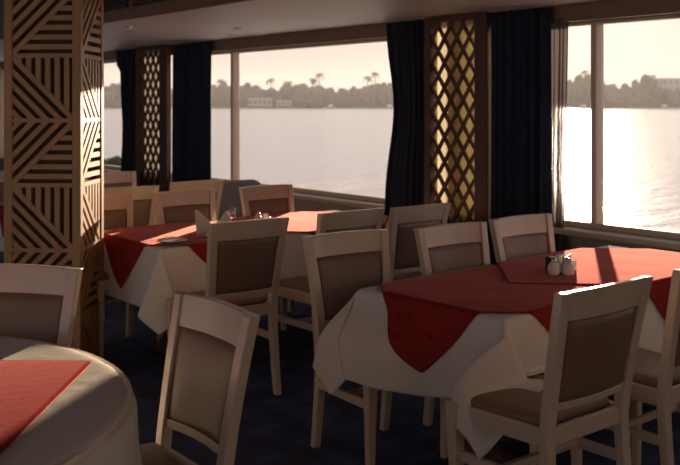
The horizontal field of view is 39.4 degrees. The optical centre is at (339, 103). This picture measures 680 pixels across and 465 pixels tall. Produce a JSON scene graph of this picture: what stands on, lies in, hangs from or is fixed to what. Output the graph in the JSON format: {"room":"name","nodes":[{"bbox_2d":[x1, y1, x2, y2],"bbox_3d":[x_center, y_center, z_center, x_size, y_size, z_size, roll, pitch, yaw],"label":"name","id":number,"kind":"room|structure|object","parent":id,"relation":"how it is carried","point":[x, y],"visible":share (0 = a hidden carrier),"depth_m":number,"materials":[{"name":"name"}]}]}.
{"room":"ship interior","nodes":[
{"label":"ship interior","id":0,"kind":"room"},
{"bbox_2d":[0,62,3,170],"bbox_3d":[-9.625,0.240,11.576,11.250,2.700,0.100,0,0,-38],"label":"wall","id":1,"kind":"structure","parent":0,"point":[1,69],"depth_m":14.92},
{"bbox_2d":[0,0,172,30],"bbox_3d":[-0.246,-0.910,5.541,0.015,0.360,21.000,0,0,-38],"label":"trim","id":2,"kind":"structure","parent":1,"relation":"attached to","point":[1,1],"depth_m":9.46,"materials":[{"name":"brown wood"}]},
{"bbox_2d":[104,0,128,11],"bbox_3d":[-1.906,-0.830,7.607,0.028,0.180,0.900,0,0,-38],"label":"air vent","id":3,"kind":"object","parent":2,"relation":"attached to","point":[109,5],"visible":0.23,"depth_m":7.41,"materials":[{"name":"black plastic"}]},
{"bbox_2d":[0,0,252,39],"bbox_3d":[-0.245,-0.689,5.542,0.037,0.082,21.000,0,0,-38],"label":"trim","id":4,"kind":"structure","parent":1,"relation":"attached to","point":[174,6],"depth_m":6.84,"materials":[{"name":"brown wood"}]},
{"bbox_2d":[131,0,165,5],"bbox_3d":[-1.286,-0.830,6.822,0.028,0.180,0.900,0,0,-38],"label":"air vent","id":5,"kind":"object","parent":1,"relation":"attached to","point":[135,2],"visible":1,"depth_m":7.04,"materials":[{"name":"black plastic"}]},
{"bbox_2d":[0,0,605,61],"bbox_3d":[0.564,-0.935,6.181,2.050,0.550,21.000,0,0,-38],"label":"ceiling","id":6,"kind":"structure","parent":0,"point":[256,17],"depth_m":7.17,"materials":[{"name":"grey paint"}]},
{"bbox_2d":[116,49,134,170],"bbox_3d":[-2.541,0.458,11.323,0.077,2.205,0.510,0,0,-35],"label":"curtain","id":7,"kind":"object","parent":6,"relation":"hanging from","point":[125,59],"visible":0.66,"depth_m":11.26,"materials":[{"name":"blue fabric"}]},
{"bbox_2d":[144,50,158,184],"bbox_3d":[-2.180,0.460,10.997,0.051,2.200,0.941,0,0,-38],"label":"sheer curtain","id":8,"kind":"object","parent":6,"relation":"hanging from","point":[150,59],"visible":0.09,"depth_m":11.02,"materials":[{"name":"grey fabric"}]},
{"bbox_2d":[172,41,211,181],"bbox_3d":[-1.579,0.458,10.095,0.091,2.205,0.783,0,0,-38],"label":"curtain","id":9,"kind":"object","parent":6,"relation":"hanging from","point":[191,96],"visible":0.7,"depth_m":10.06,"materials":[{"name":"blue fabric"}]},
{"bbox_2d":[384,20,423,215],"bbox_3d":[0.511,0.458,7.452,0.069,2.205,0.455,0,0,-38],"label":"curtain","id":10,"kind":"object","parent":6,"relation":"hanging from","point":[404,186],"visible":0.68,"depth_m":7.43,"materials":[{"name":"blue fabric"}]},
{"bbox_2d":[490,7,551,264],"bbox_3d":[1.233,0.458,6.535,0.080,2.205,0.533,0,0,-38],"label":"curtain","id":11,"kind":"object","parent":6,"relation":"hanging from","point":[521,76],"visible":0.54,"depth_m":6.50,"materials":[{"name":"blue fabric"}]},
{"bbox_2d":[0,251,679,464],"bbox_3d":[-3.116,1.640,3.273,11.370,0.100,21.000,0,0,-38],"label":"floor","id":12,"kind":"structure","parent":0,"point":[274,429],"depth_m":4.79,"materials":[{"name":"blue carpet"}]},
{"bbox_2d":[0,171,3,202],"bbox_3d":[-2.979,1.102,8.496,0.484,0.976,0.547,0,0,-38],"label":"dining chair","id":13,"kind":"object","parent":12,"relation":"on","point":[1,172],"visible":0.05,"depth_m":8.69,"materials":[{"name":"beige wood"}]},
{"bbox_2d":[0,264,82,346],"bbox_3d":[-1.260,1.102,3.381,0.484,0.976,0.547,0,0,12],"label":"dining chair","id":14,"kind":"object","parent":12,"relation":"on","point":[38,302],"visible":0.53,"depth_m":3.58,"materials":[{"name":"beige wood"}]},
{"bbox_2d":[4,0,103,357],"bbox_3d":[-1.713,0.250,5.723,0.453,2.680,0.453,0,0,3],"label":"carved column","id":15,"kind":"structure","parent":12,"relation":"on","point":[54,49],"depth_m":5.51,"materials":[{"name":"brown wood"}]},
{"bbox_2d":[0,336,133,464],"bbox_3d":[-1.503,1.214,2.547,1.858,0.753,1.858,0,0,-38],"label":"round table","id":16,"kind":"object","parent":12,"relation":"on","point":[77,458],"visible":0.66,"depth_m":2.50,"materials":[{"name":"white fabric"}]},
{"bbox_2d":[0,337,141,464],"bbox_3d":[-1.505,1.208,2.556,2.078,0.757,2.092,0,0,25],"label":"tablecloth","id":17,"kind":"object","parent":16,"relation":"on","point":[89,406],"visible":0.74,"depth_m":2.55,"materials":[{"name":"white fabric"}]},
{"bbox_2d":[0,360,90,453],"bbox_3d":[-1.396,0.853,2.446,1.201,0.065,1.201,0,0,1],"label":"cloth","id":18,"kind":"object","parent":17,"relation":"on","point":[27,387],"visible":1,"depth_m":2.74,"materials":[{"name":"red fabric"}]},
{"bbox_2d":[104,171,135,187],"bbox_3d":[-1.923,1.102,8.401,0.484,0.976,0.547,0,0,-38],"label":"dining chair","id":19,"kind":"object","parent":12,"relation":"on","point":[115,179],"visible":0.16,"depth_m":8.64,"materials":[{"name":"beige wood"}]},
{"bbox_2d":[95,194,163,357],"bbox_3d":[-1.475,1.102,6.205,0.484,0.976,0.547,0,0,-38],"label":"dining chair","id":20,"kind":"object","parent":12,"relation":"on","point":[118,208],"visible":0.26,"depth_m":6.44,"materials":[{"name":"beige wood"}]},
{"bbox_2d":[104,185,158,320],"bbox_3d":[-1.718,1.102,7.254,0.484,0.976,0.547,0,0,-38],"label":"dining chair","id":21,"kind":"object","parent":12,"relation":"on","point":[143,200],"visible":0.23,"depth_m":7.13,"materials":[{"name":"beige wood"}]},
{"bbox_2d":[135,45,170,191],"bbox_3d":[-2.125,0.468,10.786,0.060,2.245,0.760,0,0,-38],"label":"lattice panel","id":22,"kind":"object","parent":12,"relation":"on","point":[164,57],"visible":0.57,"depth_m":10.76,"materials":[{"name":"brown wood"}]},
{"bbox_2d":[151,330,167,353],"bbox_3d":[-0.533,1.214,6.449,2.028,0.753,0.968,0,0,-38],"label":"table base","id":23,"kind":"object","parent":12,"relation":"on","point":[161,345],"visible":0.13,"depth_m":6.09,"materials":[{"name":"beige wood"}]},
{"bbox_2d":[104,210,388,334],"bbox_3d":[-0.533,1.057,6.450,2.320,0.455,1.260,0,0,-38],"label":"tablecloth","id":24,"kind":"object","parent":23,"relation":"on","point":[159,272],"visible":0.21,"depth_m":5.55,"materials":[{"name":"white fabric"}]},
{"bbox_2d":[104,221,215,287],"bbox_3d":[-0.950,0.973,6.106,1.103,0.300,1.103,0,0,6],"label":"cloth","id":25,"kind":"object","parent":24,"relation":"on","point":[123,246],"visible":0.48,"depth_m":5.85,"materials":[{"name":"red fabric"}]},
{"bbox_2d":[157,237,186,243],"bbox_3d":[-0.992,0.811,5.627,0.176,0.016,0.176,0,0,-38],"label":"dinner plate","id":26,"kind":"object","parent":25,"relation":"on","point":[172,240],"visible":1,"depth_m":5.59,"materials":[{"name":"white ceramic"}]},
{"bbox_2d":[195,210,230,235],"bbox_3d":[-0.777,0.738,5.907,0.248,0.165,0.089,0,0,0],"label":"folded napkin","id":27,"kind":"object","parent":25,"relation":"on","point":[201,222],"visible":0.5,"depth_m":5.91,"materials":[{"name":"white fabric"}]},
{"bbox_2d":[231,211,388,234],"bbox_3d":[-0.236,0.980,6.670,1.133,0.325,1.133,0,0,7],"label":"cloth","id":28,"kind":"object","parent":24,"relation":"on","point":[303,221],"visible":0.3,"depth_m":6.73,"materials":[{"name":"red fabric"}]},
{"bbox_2d":[153,189,215,332],"bbox_3d":[-0.956,1.102,6.565,0.484,0.976,0.547,0,0,-38],"label":"dining chair","id":29,"kind":"object","parent":12,"relation":"on","point":[179,206],"visible":0.36,"depth_m":6.73,"materials":[{"name":"beige wood"}]},
{"bbox_2d":[169,179,223,220],"bbox_3d":[-1.296,1.102,7.817,0.484,0.976,0.547,0,0,-38],"label":"dining chair","id":30,"kind":"object","parent":12,"relation":"on","point":[217,185],"visible":0.26,"depth_m":7.64,"materials":[{"name":"beige wood"}]},
{"bbox_2d":[139,291,259,464],"bbox_3d":[-0.577,1.102,2.800,0.547,0.976,0.455,0,0,-38],"label":"dining chair","id":31,"kind":"object","parent":12,"relation":"on","point":[210,346],"visible":0.99,"depth_m":2.92,"materials":[{"name":"beige wood"}]},
{"bbox_2d":[139,443,192,464],"bbox_3d":[-0.628,1.083,2.760,0.389,0.043,0.397,0,0,-38],"label":"seat cushion","id":32,"kind":"object","parent":31,"relation":"on","point":[151,453],"depth_m":2.86,"materials":[{"name":"brown fabric"}]},
{"bbox_2d":[166,217,288,394],"bbox_3d":[-0.623,1.102,5.245,0.484,0.976,0.547,0,0,-36],"label":"dining chair","id":33,"kind":"object","parent":12,"relation":"on","point":[244,257],"visible":0.77,"depth_m":5.08,"materials":[{"name":"beige wood"}]},
{"bbox_2d":[188,290,265,306],"bbox_3d":[-0.661,1.083,5.297,0.422,0.043,0.389,0,0,-36],"label":"seat cushion","id":34,"kind":"object","parent":33,"relation":"on","point":[253,299],"depth_m":5.20,"materials":[{"name":"brown fabric"}]},
{"bbox_2d":[218,179,260,219],"bbox_3d":[-0.965,1.113,8.124,0.440,0.955,0.494,0,0,-38],"label":"upholstered chair","id":35,"kind":"object","parent":12,"relation":"on","point":[230,198],"visible":0.22,"depth_m":7.88,"materials":[{"name":"grey fabric"}]},
{"bbox_2d":[239,184,293,330],"bbox_3d":[-0.399,1.102,6.992,0.484,0.976,0.547,0,0,-41],"label":"dining chair","id":36,"kind":"object","parent":12,"relation":"on","point":[276,198],"visible":0.38,"depth_m":7.16,"materials":[{"name":"beige wood"}]},
{"bbox_2d":[267,208,384,356],"bbox_3d":[-0.083,1.102,5.691,0.484,0.976,0.547,0,0,-39],"label":"dining chair","id":37,"kind":"object","parent":12,"relation":"on","point":[296,288],"visible":0.27,"depth_m":5.53,"materials":[{"name":"beige wood"}]},
{"bbox_2d":[279,275,309,292],"bbox_3d":[-0.124,1.083,5.741,0.422,0.043,0.389,0,0,-39],"label":"seat cushion","id":38,"kind":"object","parent":37,"relation":"on","point":[296,284],"depth_m":5.65,"materials":[{"name":"brown fabric"}]},
{"bbox_2d":[301,229,449,464],"bbox_3d":[0.165,1.102,4.354,0.484,0.976,0.547,0,0,-34],"label":"dining chair","id":39,"kind":"object","parent":12,"relation":"on","point":[338,264],"visible":0.41,"depth_m":4.45,"materials":[{"name":"beige wood"}]},
{"bbox_2d":[388,202,450,280],"bbox_3d":[0.342,1.102,5.988,0.484,0.976,0.547,0,0,-39],"label":"dining chair","id":40,"kind":"object","parent":12,"relation":"on","point":[404,258],"visible":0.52,"depth_m":5.76,"materials":[{"name":"beige wood"}]},
{"bbox_2d":[393,271,421,280],"bbox_3d":[0.301,1.083,6.038,0.422,0.043,0.389,0,0,-39],"label":"seat cushion","id":41,"kind":"object","parent":40,"relation":"on","point":[396,277],"depth_m":5.92,"materials":[{"name":"brown fabric"}]},
{"bbox_2d":[414,221,490,425],"bbox_3d":[0.714,1.102,4.666,0.484,0.976,0.547,0,0,-37],"label":"dining chair","id":42,"kind":"object","parent":12,"relation":"on","point":[441,248],"visible":0.35,"depth_m":4.83,"materials":[{"name":"beige wood"}]},
{"bbox_2d":[424,12,490,253],"bbox_3d":[0.862,0.468,7.006,0.060,2.245,0.635,0,0,-38],"label":"lattice panel","id":43,"kind":"object","parent":12,"relation":"on","point":[481,28],"visible":0.52,"depth_m":6.96,"materials":[{"name":"brown wood"}]},
{"bbox_2d":[446,275,652,464],"bbox_3d":[0.759,1.102,3.444,0.522,0.976,0.547,0,0,-39],"label":"dining chair","id":44,"kind":"object","parent":12,"relation":"on","point":[595,332],"visible":0.94,"depth_m":3.29,"materials":[{"name":"beige wood"}]},
{"bbox_2d":[471,374,608,425],"bbox_3d":[0.718,1.083,3.494,0.456,0.043,0.389,0,0,-39],"label":"seat cushion","id":45,"kind":"object","parent":44,"relation":"on","point":[512,406],"depth_m":3.37,"materials":[{"name":"brown fabric"}]},
{"bbox_2d":[488,213,614,421],"bbox_3d":[1.142,1.102,5.030,0.484,0.976,0.547,0,0,-38],"label":"dining chair","id":46,"kind":"object","parent":12,"relation":"on","point":[527,235],"visible":0.3,"depth_m":5.20,"materials":[{"name":"beige wood"}]},
{"bbox_2d":[434,394,679,463],"bbox_3d":[1.105,1.214,4.633,1.988,0.753,0.828,0,0,-42],"label":"dining table","id":47,"kind":"object","parent":12,"relation":"on","point":[497,454],"visible":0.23,"depth_m":4.13,"materials":[{"name":"beige wood"}]},
{"bbox_2d":[313,245,664,458],"bbox_3d":[1.062,1.051,4.564,2.434,0.443,1.142,0,0,-42],"label":"tablecloth","id":48,"kind":"object","parent":47,"relation":"on","point":[495,351],"visible":0.3,"depth_m":3.86,"materials":[{"name":"white fabric"}]},
{"bbox_2d":[379,265,601,372],"bbox_3d":[0.732,1.000,4.316,1.103,0.354,1.103,0,0,-2],"label":"cloth","id":49,"kind":"object","parent":48,"relation":"on","point":[428,314],"visible":0.73,"depth_m":3.98,"materials":[{"name":"red fabric"}]},
{"bbox_2d":[496,248,679,319],"bbox_3d":[1.360,1.002,4.859,1.104,0.369,1.106,0,0,4],"label":"cloth","id":50,"kind":"object","parent":48,"relation":"on","point":[603,266],"visible":0.83,"depth_m":4.73,"materials":[{"name":"red fabric"}]},
{"bbox_2d":[547,257,559,275],"bbox_3d":[1.024,0.776,4.550,0.062,0.085,0.062,0,0,-38],"label":"salt shaker","id":51,"kind":"object","parent":50,"relation":"on","point":[553,268],"visible":1,"depth_m":4.53,"materials":[{"name":"white"}]},
{"bbox_2d":[554,253,575,272],"bbox_3d":[1.101,0.778,4.655,0.078,0.082,0.130,0,0,32],"label":"holder","id":52,"kind":"object","parent":50,"relation":"on","point":[561,258],"visible":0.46,"depth_m":4.63,"materials":[{"name":"white metal"}]},
{"bbox_2d":[558,260,575,272],"bbox_3d":[1.101,0.796,4.655,0.078,0.046,0.130,0,0,32],"label":"salt shaker","id":53,"kind":"object","parent":52,"relation":"on","point":[560,262],"depth_m":4.62,"materials":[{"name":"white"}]},
{"bbox_2d":[562,258,574,275],"bbox_3d":[1.092,0.776,4.540,0.062,0.085,0.062,0,0,-38],"label":"pepper shaker","id":54,"kind":"object","parent":50,"relation":"on","point":[568,269],"visible":1,"depth_m":4.52,"materials":[{"name":"white"}]},
{"bbox_2d":[570,269,679,464],"bbox_3d":[1.293,1.102,3.872,0.484,0.976,0.547,0,0,-38],"label":"dining chair","id":55,"kind":"object","parent":12,"relation":"on","point":[655,373],"visible":0.66,"depth_m":3.64,"materials":[{"name":"beige wood"}]},
{"bbox_2d":[632,347,679,387],"bbox_3d":[1.252,1.083,3.923,0.422,0.043,0.389,0,0,-38],"label":"seat cushion","id":56,"kind":"object","parent":55,"relation":"on","point":[647,363],"depth_m":3.77,"materials":[{"name":"brown fabric"}]},
{"bbox_3d":[-1.901,1.214,8.229,1.968,0.753,0.818,0,0,-38],"label":"dining table","id":57,"kind":"object","parent":12,"relation":"on","visible":0},
{"bbox_2d":[0,211,156,251],"bbox_3d":[-1.900,1.049,8.229,2.251,0.439,1.105,0,0,-38],"label":"tablecloth","id":58,"kind":"object","parent":57,"relation":"on","point":[155,218],"visible":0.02,"depth_m":7.65,"materials":[{"name":"white fabric"}]},
{"bbox_2d":[0,203,3,236],"bbox_3d":[-2.178,1.013,8.005,1.343,0.381,0.895,0,0,-38],"label":"cloth","id":59,"kind":"object","parent":58,"relation":"on","point":[1,204],"visible":0.05,"depth_m":7.64,"materials":[{"name":"red fabric"}]},
{"bbox_2d":[104,167,679,251],"bbox_3d":[1.290,1.200,6.755,0.100,0.780,21.000,0,0,-38],"label":"wall","id":60,"kind":"structure","parent":0,"point":[571,242],"depth_m":6.35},
{"bbox_2d":[104,61,120,168],"bbox_3d":[-3.833,0.133,13.222,0.090,1.385,4.360,0,0,-38],"label":"window","id":61,"kind":"structure","parent":60,"relation":"in","point":[107,62],"depth_m":11.99,"materials":[{"name":"beige"}]},
{"bbox_2d":[211,39,386,201],"bbox_3d":[-0.553,0.133,9.071,0.090,1.385,3.740,0,0,-38],"label":"window","id":62,"kind":"structure","parent":60,"relation":"in","point":[235,55],"depth_m":9.69,"materials":[{"name":"beige metal"}]},
{"bbox_2d":[0,157,679,250],"bbox_3d":[1.215,0.845,6.696,0.130,0.040,21.000,0,0,-38],"label":"trim","id":63,"kind":"structure","parent":60,"relation":"attached to","point":[577,232],"depth_m":6.17,"materials":[{"name":"beige"}]},
{"bbox_2d":[565,14,679,237],"bbox_3d":[2.352,0.133,5.395,0.090,1.385,3.510,0,0,-38],"label":"window","id":64,"kind":"structure","parent":60,"relation":"in","point":[597,27],"depth_m":6.20,"materials":[{"name":"beige metal"}]},
{"bbox_2d":[104,13,679,61],"bbox_3d":[1.290,-0.600,6.755,0.100,0.120,21.000,0,0,-38],"label":"wall","id":65,"kind":"structure","parent":0,"point":[678,13],"depth_m":7.91,"materials":[{"name":"brown wood"}]},
{"bbox_2d":[2,49,130,68],"bbox_3d":[-3.861,-0.603,13.136,0.070,0.115,4.600,0,0,-38],"label":"trim","id":66,"kind":"structure","parent":65,"relation":"attached to","point":[108,55],"depth_m":11.82,"materials":[{"name":"brown wood"}]},
{"bbox_2d":[119,28,262,35],"bbox_3d":[-1.321,-0.657,8.687,1.500,0.007,0.030,0,0,-38],"label":"trim","id":67,"kind":"structure","parent":65,"relation":"attached to","point":[119,28],"depth_m":8.64,"materials":[{"name":"grey"}]},
{"bbox_2d":[171,19,423,54],"bbox_3d":[-0.606,-0.603,9.017,0.070,0.115,4.100,0,0,-38],"label":"trim","id":68,"kind":"structure","parent":65,"relation":"attached to","point":[372,31],"depth_m":8.61,"materials":[{"name":"brown wood"}]},
{"bbox_2d":[435,20,473,222],"bbox_3d":[0.879,0.460,7.106,0.065,2.200,0.727,0,0,-38],"label":"sheer curtain","id":69,"kind":"object","parent":65,"relation":"hanging from","point":[469,24],"visible":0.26,"depth_m":7.09,"materials":[{"name":"beige fabric"}]},
{"bbox_2d":[551,18,568,251],"bbox_3d":[1.461,0.495,6.348,0.051,2.130,0.152,0,0,-38],"label":"curtain","id":70,"kind":"object","parent":65,"relation":"hanging from","point":[559,31],"visible":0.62,"depth_m":6.33,"materials":[{"name":"white fabric"}]},
{"bbox_2d":[491,0,679,22],"bbox_3d":[4.422,-0.603,2.654,0.070,0.115,10.680,0,0,-38],"label":"trim","id":71,"kind":"structure","parent":65,"relation":"attached to","point":[608,9],"depth_m":6.02,"materials":[{"name":"brown wood"}]},
{"label":"outside","id":72,"kind":"structure","parent":0,"visible":0},
{"bbox_2d":[104,108,679,231],"bbox_3d":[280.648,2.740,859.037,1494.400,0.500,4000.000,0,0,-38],"label":"river","id":73,"kind":"structure","parent":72,"point":[346,150],"depth_m":47.79,"materials":[{"name":"grey liquid"}]},
{"bbox_2d":[104,155,120,165],"bbox_3d":[-8.838,2.273,35.908,1.968,0.743,1.492,0,0,-38],"label":"clump","id":74,"kind":"object","parent":73,"relation":"on","point":[116,161],"visible":0.27,"depth_m":35.53,"materials":[{"name":"green plant"}]},
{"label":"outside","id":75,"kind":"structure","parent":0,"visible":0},
{"bbox_2d":[107,105,679,107],"bbox_3d":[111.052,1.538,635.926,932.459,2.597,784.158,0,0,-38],"label":"bank","id":76,"kind":"object","parent":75,"point":[117,106],"visible":0.09,"depth_m":558.44,"materials":[{"name":"green plant"}]},
{"bbox_2d":[104,90,116,107],"bbox_3d":[-137.404,-2.624,561.739,13.969,11.309,11.176,0,0,2],"label":"broadleaf tree","id":77,"kind":"object","parent":76,"relation":"on","point":[106,94],"visible":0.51,"depth_m":557.76,"materials":[{"name":"green plant"}]},
{"bbox_2d":[104,82,120,93],"bbox_3d":[-140.120,-4.635,588.756,17.395,17.547,18.187,0,0,27],"label":"broadleaf tree","id":78,"kind":"object","parent":76,"relation":"on","point":[113,87],"visible":0.24,"depth_m":582.54,"materials":[{"name":"green plant"}]},
{"bbox_2d":[107,92,120,106],"bbox_3d":[-130.563,-2.473,561.344,13.747,8.822,12.050,0,0,-8],"label":"broadleaf tree","id":79,"kind":"object","parent":76,"relation":"on","point":[114,97],"visible":0.49,"depth_m":556.67,"materials":[{"name":"green plant"}]},
{"bbox_2d":[211,89,219,104],"bbox_3d":[-75.772,-3.401,563.791,10.648,13.553,13.308,0,0,7],"label":"broadleaf tree","id":80,"kind":"object","parent":76,"relation":"on","point":[214,99],"visible":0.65,"depth_m":558.85,"materials":[{"name":"green plant"}]},
{"bbox_2d":[211,81,227,91],"bbox_3d":[-75.665,-5.483,591.344,12.236,17.494,13.052,0,0,-16],"label":"broadleaf tree","id":81,"kind":"object","parent":76,"relation":"on","point":[225,83],"visible":0.14,"depth_m":589.26,"materials":[{"name":"green plant"}]},
{"bbox_2d":[216,89,228,105],"bbox_3d":[-70.692,-3.109,567.218,13.890,12.158,20.473,0,0,15],"label":"broadleaf tree","id":82,"kind":"object","parent":76,"relation":"on","point":[222,98],"visible":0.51,"depth_m":558.17,"materials":[{"name":"green plant"}]},
{"bbox_2d":[224,88,247,104],"bbox_3d":[-61.640,-3.135,565.580,17.311,13.105,16.557,0,0,-26],"label":"broadleaf tree","id":83,"kind":"object","parent":76,"relation":"on","point":[228,93],"visible":0.4,"depth_m":560.08,"materials":[{"name":"green plant"}]},
{"bbox_2d":[240,88,258,104],"bbox_3d":[-55.465,-3.148,566.493,15.500,13.144,14.825,0,0,0],"label":"broadleaf tree","id":84,"kind":"object","parent":76,"relation":"on","point":[250,91],"visible":0.32,"depth_m":562.27,"materials":[{"name":"green plant"}]},
{"bbox_2d":[248,98,272,105],"bbox_3d":[-46.612,-1.110,557.000,14.285,5.000,8.800,0,0,0],"label":"building","id":85,"kind":"structure","parent":76,"relation":"on","point":[251,101],"depth_m":553.02,"materials":[{"name":"grey paint"}]},
{"bbox_2d":[250,92,276,105],"bbox_3d":[-43.981,-2.111,563.264,19.045,10.072,18.216,0,0,-7],"label":"broadleaf tree","id":86,"kind":"object","parent":76,"relation":"on","point":[255,95],"visible":0.38,"depth_m":557.76,"materials":[{"name":"green plant"}]},
{"bbox_2d":[265,92,282,105],"bbox_3d":[-37.576,-2.203,562.480,16.222,10.343,15.516,0,0,-30],"label":"broadleaf tree","id":87,"kind":"object","parent":76,"relation":"on","point":[275,95],"visible":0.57,"depth_m":556.54,"materials":[{"name":"green plant"}]},
{"bbox_2d":[276,100,291,105],"bbox_3d":[-32.893,-0.410,558.000,9.023,3.600,8.800,0,0,0],"label":"building","id":88,"kind":"structure","parent":76,"relation":"on","point":[279,102],"depth_m":553.96,"materials":[{"name":"grey paint"}]},
{"bbox_2d":[279,90,294,105],"bbox_3d":[-30.774,-2.667,565.844,20.042,11.719,19.170,0,0,-13],"label":"broadleaf tree","id":89,"kind":"object","parent":76,"relation":"on","point":[287,95],"visible":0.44,"depth_m":558.44,"materials":[{"name":"green plant"}]},
{"bbox_2d":[291,90,306,106],"bbox_3d":[-22.955,-2.793,566.932,13.436,11.285,19.804,0,0,-16],"label":"broadleaf tree","id":90,"kind":"object","parent":76,"relation":"on","point":[297,94],"visible":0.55,"depth_m":559.26,"materials":[{"name":"green plant"}]},
{"bbox_2d":[297,83,311,92],"bbox_3d":[-20.823,-4.662,587.852,12.916,16.452,19.038,0,0,3],"label":"broadleaf tree","id":91,"kind":"object","parent":76,"relation":"on","point":[302,87],"visible":0.21,"depth_m":580.41,"materials":[{"name":"green plant"}]},
{"bbox_2d":[295,91,324,107],"bbox_3d":[-16.805,-2.407,561.845,18.168,10.683,14.536,0,0,-41],"label":"broadleaf tree","id":92,"kind":"object","parent":76,"relation":"on","point":[311,99],"visible":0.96,"depth_m":556.81,"materials":[{"name":"green plant"}]},
{"bbox_2d":[309,85,326,92],"bbox_3d":[-14.855,-4.788,588.262,15.515,14.247,13.599,0,0,-10],"label":"broadleaf tree","id":93,"kind":"object","parent":76,"relation":"on","point":[316,88],"visible":0.11,"depth_m":584.67,"materials":[{"name":"green plant"}]},
{"bbox_2d":[315,92,324,107],"bbox_3d":[-11.300,-2.049,563.748,15.799,9.648,12.640,0,0,-26],"label":"broadleaf tree","id":94,"kind":"object","parent":76,"relation":"on","point":[320,103],"visible":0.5,"depth_m":558.58,"materials":[{"name":"green plant"}]},
{"bbox_2d":[322,93,339,106],"bbox_3d":[-5.531,-2.156,561.761,14.004,8.900,13.129,0,0,21],"label":"broadleaf tree","id":95,"kind":"object","parent":76,"relation":"on","point":[329,99],"visible":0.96,"depth_m":556.27,"materials":[{"name":"green plant"}]},
{"bbox_2d":[332,91,352,106],"bbox_3d":[1.426,-2.460,567.124,17.100,10.835,13.681,0,0,44],"label":"broadleaf tree","id":96,"kind":"object","parent":76,"relation":"on","point":[342,97],"visible":0.41,"depth_m":560.08,"materials":[{"name":"green plant"}]},
{"bbox_2d":[342,91,359,106],"bbox_3d":[6.912,-2.650,563.112,11.835,10.176,12.624,0,0,1],"label":"broadleaf tree","id":97,"kind":"object","parent":76,"relation":"on","point":[348,100],"visible":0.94,"depth_m":558.17,"materials":[{"name":"green plant"}]},
{"bbox_2d":[352,91,368,106],"bbox_3d":[12.162,-2.330,562.867,13.771,10.459,11.018,0,0,20],"label":"broadleaf tree","id":98,"kind":"object","parent":76,"relation":"on","point":[364,101],"visible":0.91,"depth_m":558.58,"materials":[{"name":"green plant"}]},
{"bbox_2d":[360,87,380,106],"bbox_3d":[18.386,-3.842,565.349,12.390,12.031,14.135,0,0,-7],"label":"broadleaf tree","id":99,"kind":"object","parent":76,"relation":"on","point":[364,92],"visible":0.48,"depth_m":560.63,"materials":[{"name":"green plant"}]},
{"bbox_2d":[366,91,392,106],"bbox_3d":[25.074,-2.426,563.045,21.810,10.269,14.797,0,0,-29],"label":"broadleaf tree","id":100,"kind":"object","parent":76,"relation":"on","point":[373,99],"visible":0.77,"depth_m":557.36,"materials":[{"name":"green plant"}]},
{"bbox_2d":[379,82,391,91],"bbox_3d":[28.385,-5.524,586.562,12.057,15.974,13.755,0,0,2],"label":"broadleaf tree","id":101,"kind":"object","parent":76,"relation":"on","point":[383,86],"visible":0.12,"depth_m":582.54,"materials":[{"name":"green plant"}]},
{"bbox_2d":[379,90,392,105],"bbox_3d":[31.057,-2.606,563.220,18.422,11.539,17.620,0,0,-11],"label":"broadleaf tree","id":102,"kind":"object","parent":76,"relation":"on","point":[389,93],"visible":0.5,"depth_m":557.22,"materials":[{"name":"green plant"}]},
{"bbox_2d":[567,81,590,106],"bbox_3d":[141.782,-4.910,565.027,15.304,17.913,12.244,0,0,7],"label":"broadleaf tree","id":103,"kind":"object","parent":76,"relation":"on","point":[576,86],"visible":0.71,"depth_m":560.63,"materials":[{"name":"green plant"}]},
{"bbox_2d":[578,82,590,105],"bbox_3d":[147.487,-4.517,563.474,16.890,17.197,16.155,0,0,-17],"label":"broadleaf tree","id":104,"kind":"object","parent":76,"relation":"on","point":[584,95],"visible":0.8,"depth_m":558.03,"materials":[{"name":"green plant"}]},
{"bbox_2d":[604,88,625,104],"bbox_3d":[161.226,-3.196,563.844,16.229,13.286,15.522,0,0,2],"label":"broadleaf tree","id":105,"kind":"object","parent":76,"relation":"on","point":[615,98],"visible":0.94,"depth_m":558.72,"materials":[{"name":"green plant"}]},
{"bbox_2d":[614,88,631,104],"bbox_3d":[169.286,-3.313,566.511,15.559,11.888,16.596,0,0,-36],"label":"broadleaf tree","id":106,"kind":"object","parent":76,"relation":"on","point":[628,94],"visible":0.48,"depth_m":558.72,"materials":[{"name":"green plant"}]},
{"bbox_2d":[630,87,649,105],"bbox_3d":[175.264,-3.576,562.309,15.286,13.448,10.371,0,0,16],"label":"broadleaf tree","id":107,"kind":"object","parent":76,"relation":"on","point":[642,96],"visible":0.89,"depth_m":558.17,"materials":[{"name":"green plant"}]},
{"bbox_2d":[639,74,657,104],"bbox_3d":[192.629,-7.316,588.048,15.648,22.227,16.691,0,0,-20],"label":"broadleaf tree","id":108,"kind":"object","parent":76,"relation":"on","point":[643,81],"visible":0.15,"depth_m":583.67,"materials":[{"name":"green plant"}]},
{"bbox_2d":[648,87,664,106],"bbox_3d":[187.487,-4.070,562.893,11.345,12.565,12.944,0,0,43],"label":"broadleaf tree","id":109,"kind":"object","parent":76,"relation":"on","point":[657,94],"visible":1,"depth_m":558.03,"materials":[{"name":"green plant"}]},
{"bbox_2d":[660,88,675,105],"bbox_3d":[194.840,-3.666,567.237,13.842,11.619,15.792,0,0,-20],"label":"broadleaf tree","id":110,"kind":"object","parent":76,"relation":"on","point":[668,91],"visible":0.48,"depth_m":561.32,"materials":[{"name":"green plant"}]},
{"bbox_2d":[657,78,679,104],"bbox_3d":[205.432,-7.060,574.000,24.968,16.900,8.800,0,0,0],"label":"building","id":111,"kind":"structure","parent":76,"relation":"on","point":[671,83],"depth_m":570.01,"materials":[{"name":"grey paint"}]},
{"bbox_2d":[665,89,679,105],"bbox_3d":[199.291,-3.131,561.708,15.073,11.418,14.131,0,0,6],"label":"broadleaf tree","id":112,"kind":"object","parent":76,"relation":"on","point":[675,95],"visible":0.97,"depth_m":557.22,"materials":[{"name":"green plant"}]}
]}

